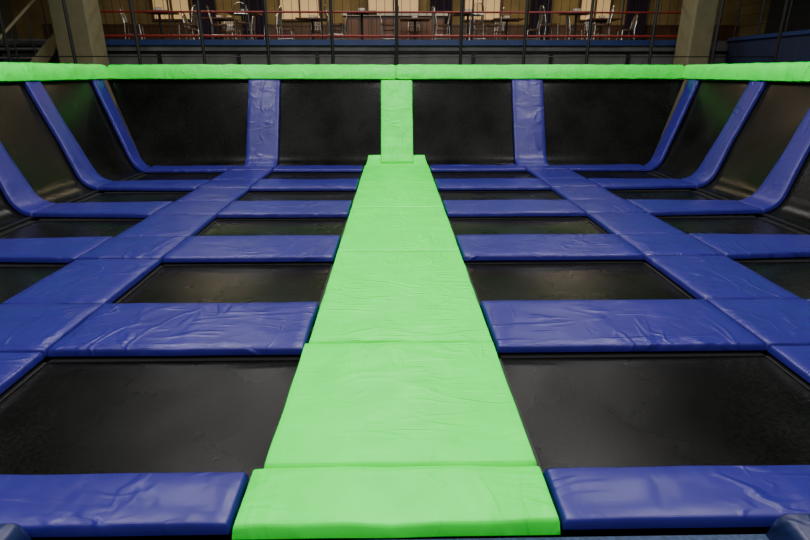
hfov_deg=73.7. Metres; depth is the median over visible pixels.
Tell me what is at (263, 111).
pad
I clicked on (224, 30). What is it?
cafe chair
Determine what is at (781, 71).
pad
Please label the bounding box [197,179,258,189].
pad
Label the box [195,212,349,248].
trampoline
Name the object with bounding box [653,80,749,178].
trampoline
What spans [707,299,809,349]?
pad
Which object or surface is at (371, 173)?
pad
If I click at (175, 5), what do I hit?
window
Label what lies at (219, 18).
cafe table
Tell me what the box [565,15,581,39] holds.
cafe chair
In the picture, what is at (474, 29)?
cafe chair
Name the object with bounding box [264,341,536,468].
pad
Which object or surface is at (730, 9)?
wall
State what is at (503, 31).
cafe chair
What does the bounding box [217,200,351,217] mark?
pad
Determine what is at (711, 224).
trampoline
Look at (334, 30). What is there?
cafe chair
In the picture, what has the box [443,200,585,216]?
pad
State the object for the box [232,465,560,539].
pad
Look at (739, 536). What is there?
deck
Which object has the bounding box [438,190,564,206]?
trampoline
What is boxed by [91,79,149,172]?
pad
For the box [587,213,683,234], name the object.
pad
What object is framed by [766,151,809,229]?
trampoline
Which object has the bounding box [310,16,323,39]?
cafe chair
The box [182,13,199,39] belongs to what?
cafe chair
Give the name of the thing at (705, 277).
pad
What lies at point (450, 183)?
pad
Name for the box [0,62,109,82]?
pad
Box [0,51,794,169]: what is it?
panel
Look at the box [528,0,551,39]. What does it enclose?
curtain
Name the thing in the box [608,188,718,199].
trampoline
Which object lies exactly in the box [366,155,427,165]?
pad
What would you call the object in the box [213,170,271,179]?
pad
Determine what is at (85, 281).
pad
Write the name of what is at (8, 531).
step pad
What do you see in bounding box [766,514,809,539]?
step pad
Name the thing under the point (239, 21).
cafe chair
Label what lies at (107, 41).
trim
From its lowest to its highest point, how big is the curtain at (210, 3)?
2.597 m
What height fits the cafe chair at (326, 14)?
0.930 m
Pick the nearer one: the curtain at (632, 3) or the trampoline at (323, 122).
the trampoline at (323, 122)
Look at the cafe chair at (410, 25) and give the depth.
17.34 m
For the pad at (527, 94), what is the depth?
10.48 m
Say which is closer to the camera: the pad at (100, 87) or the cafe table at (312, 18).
the pad at (100, 87)
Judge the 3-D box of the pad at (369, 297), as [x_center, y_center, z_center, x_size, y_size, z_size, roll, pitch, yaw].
[-0.044,0.161,4.399,1.217,0.068,1.884,0,20,-1]
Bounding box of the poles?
[0,0,788,79]
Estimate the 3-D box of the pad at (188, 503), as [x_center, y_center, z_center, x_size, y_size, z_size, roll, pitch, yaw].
[-1.467,0.960,2.236,1.560,0.058,0.311,0,20,-1]
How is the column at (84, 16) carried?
on the floor at (724, 530)
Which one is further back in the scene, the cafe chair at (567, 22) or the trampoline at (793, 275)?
the cafe chair at (567, 22)
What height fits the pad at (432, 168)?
0.058 m
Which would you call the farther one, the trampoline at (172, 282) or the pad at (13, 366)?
the trampoline at (172, 282)
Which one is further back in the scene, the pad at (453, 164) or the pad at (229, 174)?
the pad at (453, 164)
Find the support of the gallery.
on the floor at (724, 530)
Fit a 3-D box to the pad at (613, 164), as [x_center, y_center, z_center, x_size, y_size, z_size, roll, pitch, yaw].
[3.621,-1.979,10.259,1.762,0.052,0.107,0,20,-1]
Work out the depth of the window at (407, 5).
18.45 m
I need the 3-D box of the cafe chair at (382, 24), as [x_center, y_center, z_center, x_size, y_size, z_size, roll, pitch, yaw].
[-0.413,-6.662,14.642,0.490,0.930,0.428,3,20,7]
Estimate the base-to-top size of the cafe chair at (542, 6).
0.930 m
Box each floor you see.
[0,41,728,50]
[0,215,809,539]
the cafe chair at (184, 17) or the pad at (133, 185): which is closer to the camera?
the pad at (133, 185)
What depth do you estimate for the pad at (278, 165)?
10.19 m
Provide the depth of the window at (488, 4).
18.53 m
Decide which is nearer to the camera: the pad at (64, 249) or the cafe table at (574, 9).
the pad at (64, 249)
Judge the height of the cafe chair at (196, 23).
0.930 m
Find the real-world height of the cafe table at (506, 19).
0.860 m
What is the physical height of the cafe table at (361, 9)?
0.860 m
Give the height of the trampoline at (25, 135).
1.577 m
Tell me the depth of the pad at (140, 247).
5.37 m
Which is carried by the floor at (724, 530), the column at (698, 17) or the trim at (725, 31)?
the column at (698, 17)
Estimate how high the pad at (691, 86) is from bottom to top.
1.566 m
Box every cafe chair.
[119,4,144,38]
[179,5,199,39]
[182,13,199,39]
[207,6,228,39]
[222,16,236,39]
[234,2,252,39]
[239,16,256,39]
[264,6,283,39]
[276,13,294,39]
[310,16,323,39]
[324,5,343,39]
[333,14,347,39]
[379,13,394,39]
[380,5,398,39]
[407,17,419,39]
[431,6,449,39]
[434,13,450,39]
[465,2,483,39]
[471,16,486,39]
[485,7,503,39]
[494,16,507,39]
[527,14,542,39]
[537,5,557,39]
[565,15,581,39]
[582,17,598,39]
[591,6,613,39]
[616,14,637,39]
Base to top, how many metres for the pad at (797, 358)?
0.055 m
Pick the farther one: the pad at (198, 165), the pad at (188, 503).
the pad at (198, 165)
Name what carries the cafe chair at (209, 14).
on the floor at (721, 45)
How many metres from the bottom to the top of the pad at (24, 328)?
0.057 m
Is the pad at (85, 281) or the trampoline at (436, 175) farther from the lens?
the trampoline at (436, 175)
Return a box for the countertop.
[342,13,447,39]
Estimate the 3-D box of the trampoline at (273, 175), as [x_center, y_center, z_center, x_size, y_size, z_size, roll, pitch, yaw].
[-1.644,-1.545,9.261,2.210,0.040,1.380,0,20,-1]
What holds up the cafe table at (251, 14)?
on the floor at (721, 45)
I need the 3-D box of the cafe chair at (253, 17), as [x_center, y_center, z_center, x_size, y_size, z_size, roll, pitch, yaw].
[-4.768,-7.308,16.402,0.490,0.930,0.428,0,20,-1]
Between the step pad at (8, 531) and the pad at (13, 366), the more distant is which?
the pad at (13, 366)
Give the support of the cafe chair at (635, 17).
on the floor at (721, 45)
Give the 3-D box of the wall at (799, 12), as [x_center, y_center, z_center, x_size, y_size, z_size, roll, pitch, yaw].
[12.975,-4.272,7.582,0.200,7.900,24.700,0,20,-1]
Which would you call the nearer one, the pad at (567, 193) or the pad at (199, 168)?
the pad at (567, 193)
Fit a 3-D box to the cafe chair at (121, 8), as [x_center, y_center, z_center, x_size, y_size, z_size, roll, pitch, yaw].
[-7.312,-6.601,14.475,0.490,0.930,0.428,-4,21,-12]
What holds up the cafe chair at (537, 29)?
on the floor at (721, 45)
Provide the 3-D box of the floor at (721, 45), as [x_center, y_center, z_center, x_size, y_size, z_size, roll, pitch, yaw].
[-0.293,-6.660,16.344,25.960,0.250,5.680,0,20,-1]
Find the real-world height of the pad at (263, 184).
0.059 m
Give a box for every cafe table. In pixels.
[137,7,178,38]
[201,15,236,39]
[228,9,262,39]
[295,15,326,39]
[346,8,375,39]
[400,15,430,39]
[452,9,482,39]
[490,15,524,39]
[558,8,588,39]
[582,16,620,39]
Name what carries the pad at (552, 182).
on the trampoline frame
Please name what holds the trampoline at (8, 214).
on the trampoline frame
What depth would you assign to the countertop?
17.51 m
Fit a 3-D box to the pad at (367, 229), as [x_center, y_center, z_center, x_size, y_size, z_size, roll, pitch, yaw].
[-0.078,-0.481,6.145,1.215,0.071,1.824,0,20,-1]
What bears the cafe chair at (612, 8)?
on the floor at (721, 45)
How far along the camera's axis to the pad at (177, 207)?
6.94 m
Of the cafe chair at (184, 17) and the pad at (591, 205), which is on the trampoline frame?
the pad at (591, 205)
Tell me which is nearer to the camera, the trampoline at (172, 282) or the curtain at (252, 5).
the trampoline at (172, 282)
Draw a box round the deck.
[402,534,768,539]
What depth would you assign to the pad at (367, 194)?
7.61 m
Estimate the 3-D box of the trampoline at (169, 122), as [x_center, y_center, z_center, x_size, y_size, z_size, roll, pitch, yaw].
[-4.291,-2.794,10.328,3.010,1.577,1.070,0,20,-1]
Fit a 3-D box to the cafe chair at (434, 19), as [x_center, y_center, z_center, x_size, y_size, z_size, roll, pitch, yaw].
[0.981,-6.757,14.899,0.490,0.930,0.428,-4,21,-12]
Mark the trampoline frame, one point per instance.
(2, 229)
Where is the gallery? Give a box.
[725,0,809,63]
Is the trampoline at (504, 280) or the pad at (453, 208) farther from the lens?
the pad at (453, 208)
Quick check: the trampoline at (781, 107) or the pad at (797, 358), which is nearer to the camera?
the pad at (797, 358)
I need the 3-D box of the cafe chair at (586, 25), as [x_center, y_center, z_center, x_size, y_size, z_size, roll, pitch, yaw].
[5.984,-7.662,17.368,0.428,0.930,0.490,0,20,-1]
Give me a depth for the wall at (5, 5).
18.12 m
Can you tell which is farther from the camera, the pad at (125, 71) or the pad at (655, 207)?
the pad at (125, 71)
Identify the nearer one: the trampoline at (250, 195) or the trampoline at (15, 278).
the trampoline at (15, 278)
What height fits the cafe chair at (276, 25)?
0.930 m
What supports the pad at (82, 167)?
on the trampoline frame
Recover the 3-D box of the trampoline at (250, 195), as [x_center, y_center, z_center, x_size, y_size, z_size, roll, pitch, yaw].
[-1.616,-1.019,7.827,2.210,0.040,1.515,0,20,-1]
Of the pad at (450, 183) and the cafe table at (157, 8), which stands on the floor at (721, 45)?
the cafe table at (157, 8)
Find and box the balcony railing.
[100,0,680,39]
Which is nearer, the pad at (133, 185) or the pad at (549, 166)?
the pad at (133, 185)
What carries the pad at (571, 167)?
on the trampoline frame
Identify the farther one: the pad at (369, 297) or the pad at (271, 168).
the pad at (271, 168)
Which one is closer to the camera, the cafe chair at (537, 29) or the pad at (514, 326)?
the pad at (514, 326)
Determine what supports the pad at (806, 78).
on the trampoline frame
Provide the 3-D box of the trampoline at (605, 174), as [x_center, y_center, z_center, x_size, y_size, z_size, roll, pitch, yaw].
[3.584,-1.578,9.351,1.848,0.040,1.380,0,20,-1]
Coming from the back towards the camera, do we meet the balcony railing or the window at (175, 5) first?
the window at (175, 5)
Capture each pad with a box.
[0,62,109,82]
[0,141,55,216]
[0,236,111,262]
[0,304,102,356]
[0,352,44,393]
[0,472,249,536]
[0,523,30,539]
[2,259,160,304]
[22,81,113,189]
[33,201,172,217]
[48,302,318,356]
[78,236,187,261]
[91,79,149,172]
[99,180,209,190]
[107,64,395,79]
[116,214,215,236]
[143,166,231,172]
[153,165,233,166]
[153,201,231,216]
[163,235,340,261]
[176,188,248,201]
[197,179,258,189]
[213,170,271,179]
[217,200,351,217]
[229,166,275,171]
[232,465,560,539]
[244,79,280,166]
[250,179,358,190]
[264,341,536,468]
[273,166,362,171]
[278,165,362,165]
[309,251,492,343]
[338,207,458,251]
[352,183,442,207]
[359,165,434,182]
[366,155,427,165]
[381,80,413,162]
[396,64,683,79]
[430,164,515,165]
[430,165,526,171]
[435,178,550,189]
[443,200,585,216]
[456,234,643,260]
[480,299,764,352]
[511,79,548,165]
[523,165,568,170]
[527,169,584,178]
[541,178,600,189]
[543,465,809,529]
[552,187,621,200]
[563,164,640,165]
[565,165,650,170]
[570,199,646,215]
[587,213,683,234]
[588,178,695,189]
[617,233,722,258]
[627,199,760,215]
[644,80,699,170]
[645,255,799,300]
[681,81,766,187]
[683,62,809,82]
[688,233,809,258]
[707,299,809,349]
[738,108,809,212]
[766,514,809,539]
[767,346,809,382]
[802,67,809,82]
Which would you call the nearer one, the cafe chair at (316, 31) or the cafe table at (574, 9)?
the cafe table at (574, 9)
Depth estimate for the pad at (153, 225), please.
6.18 m
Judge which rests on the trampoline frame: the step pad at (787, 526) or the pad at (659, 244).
the pad at (659, 244)
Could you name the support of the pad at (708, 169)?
on the trampoline frame
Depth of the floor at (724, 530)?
3.17 m
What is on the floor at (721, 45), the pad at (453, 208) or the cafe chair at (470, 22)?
the cafe chair at (470, 22)
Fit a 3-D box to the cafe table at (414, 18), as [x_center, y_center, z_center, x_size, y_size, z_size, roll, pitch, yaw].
[0.300,-7.309,16.501,0.900,0.860,0.900,0,20,-1]
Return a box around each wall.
[0,0,18,38]
[10,0,770,38]
[764,0,809,33]
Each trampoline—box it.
[0,82,94,203]
[0,188,28,227]
[0,217,145,238]
[0,262,69,303]
[0,333,310,493]
[41,80,139,180]
[75,190,189,202]
[107,80,247,166]
[111,253,336,326]
[128,172,221,180]
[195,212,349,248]
[237,188,357,209]
[264,172,362,185]
[278,80,380,168]
[412,80,514,167]
[431,171,534,184]
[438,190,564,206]
[445,212,609,241]
[460,253,696,324]
[490,334,809,492]
[543,80,683,165]
[575,171,665,178]
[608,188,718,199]
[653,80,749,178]
[654,214,807,234]
[700,82,809,200]
[732,257,809,299]
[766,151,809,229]
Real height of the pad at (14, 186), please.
1.569 m
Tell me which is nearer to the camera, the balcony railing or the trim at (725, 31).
the balcony railing
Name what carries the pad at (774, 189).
on the trampoline frame
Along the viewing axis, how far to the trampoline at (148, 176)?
9.56 m
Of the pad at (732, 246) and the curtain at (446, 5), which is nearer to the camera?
the pad at (732, 246)
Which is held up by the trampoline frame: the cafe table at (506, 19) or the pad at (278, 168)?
the pad at (278, 168)
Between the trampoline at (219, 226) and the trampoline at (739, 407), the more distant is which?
the trampoline at (219, 226)
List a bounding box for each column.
[47,0,116,107]
[661,0,718,137]
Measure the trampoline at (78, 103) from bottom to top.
1.577 m
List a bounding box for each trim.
[43,24,738,40]
[105,39,676,45]
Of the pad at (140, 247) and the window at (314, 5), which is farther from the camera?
the window at (314, 5)
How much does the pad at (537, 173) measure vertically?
0.054 m
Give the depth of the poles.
11.12 m
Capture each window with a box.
[150,0,192,20]
[278,0,320,20]
[367,0,419,10]
[463,0,501,21]
[577,0,612,21]
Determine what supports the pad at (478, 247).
on the trampoline frame
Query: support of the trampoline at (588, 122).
in the trampoline frame
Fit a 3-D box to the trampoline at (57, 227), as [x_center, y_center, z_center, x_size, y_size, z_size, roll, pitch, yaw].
[-3.705,-0.442,6.253,1.868,0.040,1.600,0,20,-1]
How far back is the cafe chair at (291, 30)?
16.33 m
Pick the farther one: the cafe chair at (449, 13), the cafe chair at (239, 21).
the cafe chair at (449, 13)
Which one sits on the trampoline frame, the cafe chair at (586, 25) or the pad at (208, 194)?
the pad at (208, 194)
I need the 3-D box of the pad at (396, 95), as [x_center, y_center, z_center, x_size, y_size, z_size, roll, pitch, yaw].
[-0.158,-2.872,10.406,0.627,1.474,0.950,0,20,-1]
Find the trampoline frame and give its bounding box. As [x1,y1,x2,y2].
[0,171,809,539]
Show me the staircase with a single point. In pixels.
(49, 48)
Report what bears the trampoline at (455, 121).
in the trampoline frame
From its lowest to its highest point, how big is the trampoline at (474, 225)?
0.040 m
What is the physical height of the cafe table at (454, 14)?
0.860 m
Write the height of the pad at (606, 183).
0.058 m
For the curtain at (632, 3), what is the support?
on the floor at (721, 45)
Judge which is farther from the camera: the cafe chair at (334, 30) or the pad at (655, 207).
the cafe chair at (334, 30)
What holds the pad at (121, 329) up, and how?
on the trampoline frame
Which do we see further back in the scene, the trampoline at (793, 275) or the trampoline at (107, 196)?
the trampoline at (107, 196)
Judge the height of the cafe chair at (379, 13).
0.930 m
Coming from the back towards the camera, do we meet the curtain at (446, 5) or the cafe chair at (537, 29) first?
the curtain at (446, 5)
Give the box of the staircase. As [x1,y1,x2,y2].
[0,0,56,62]
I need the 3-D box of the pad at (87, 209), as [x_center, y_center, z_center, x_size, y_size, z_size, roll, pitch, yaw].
[-3.907,-0.793,7.016,1.513,0.058,0.730,0,20,-1]
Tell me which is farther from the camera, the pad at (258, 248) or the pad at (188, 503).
the pad at (258, 248)
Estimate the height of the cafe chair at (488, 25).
0.930 m
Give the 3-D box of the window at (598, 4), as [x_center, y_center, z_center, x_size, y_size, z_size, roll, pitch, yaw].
[6.554,-9.308,18.484,1.120,1.470,0.110,0,20,-1]
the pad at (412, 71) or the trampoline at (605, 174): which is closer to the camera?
the trampoline at (605, 174)
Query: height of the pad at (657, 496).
0.054 m
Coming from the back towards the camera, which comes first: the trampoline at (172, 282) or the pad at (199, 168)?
the pad at (199, 168)
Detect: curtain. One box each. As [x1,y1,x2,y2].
[192,0,218,39]
[240,0,265,39]
[430,0,451,39]
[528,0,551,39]
[622,0,648,39]
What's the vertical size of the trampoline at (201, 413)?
0.040 m
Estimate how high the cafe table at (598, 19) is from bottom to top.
0.860 m

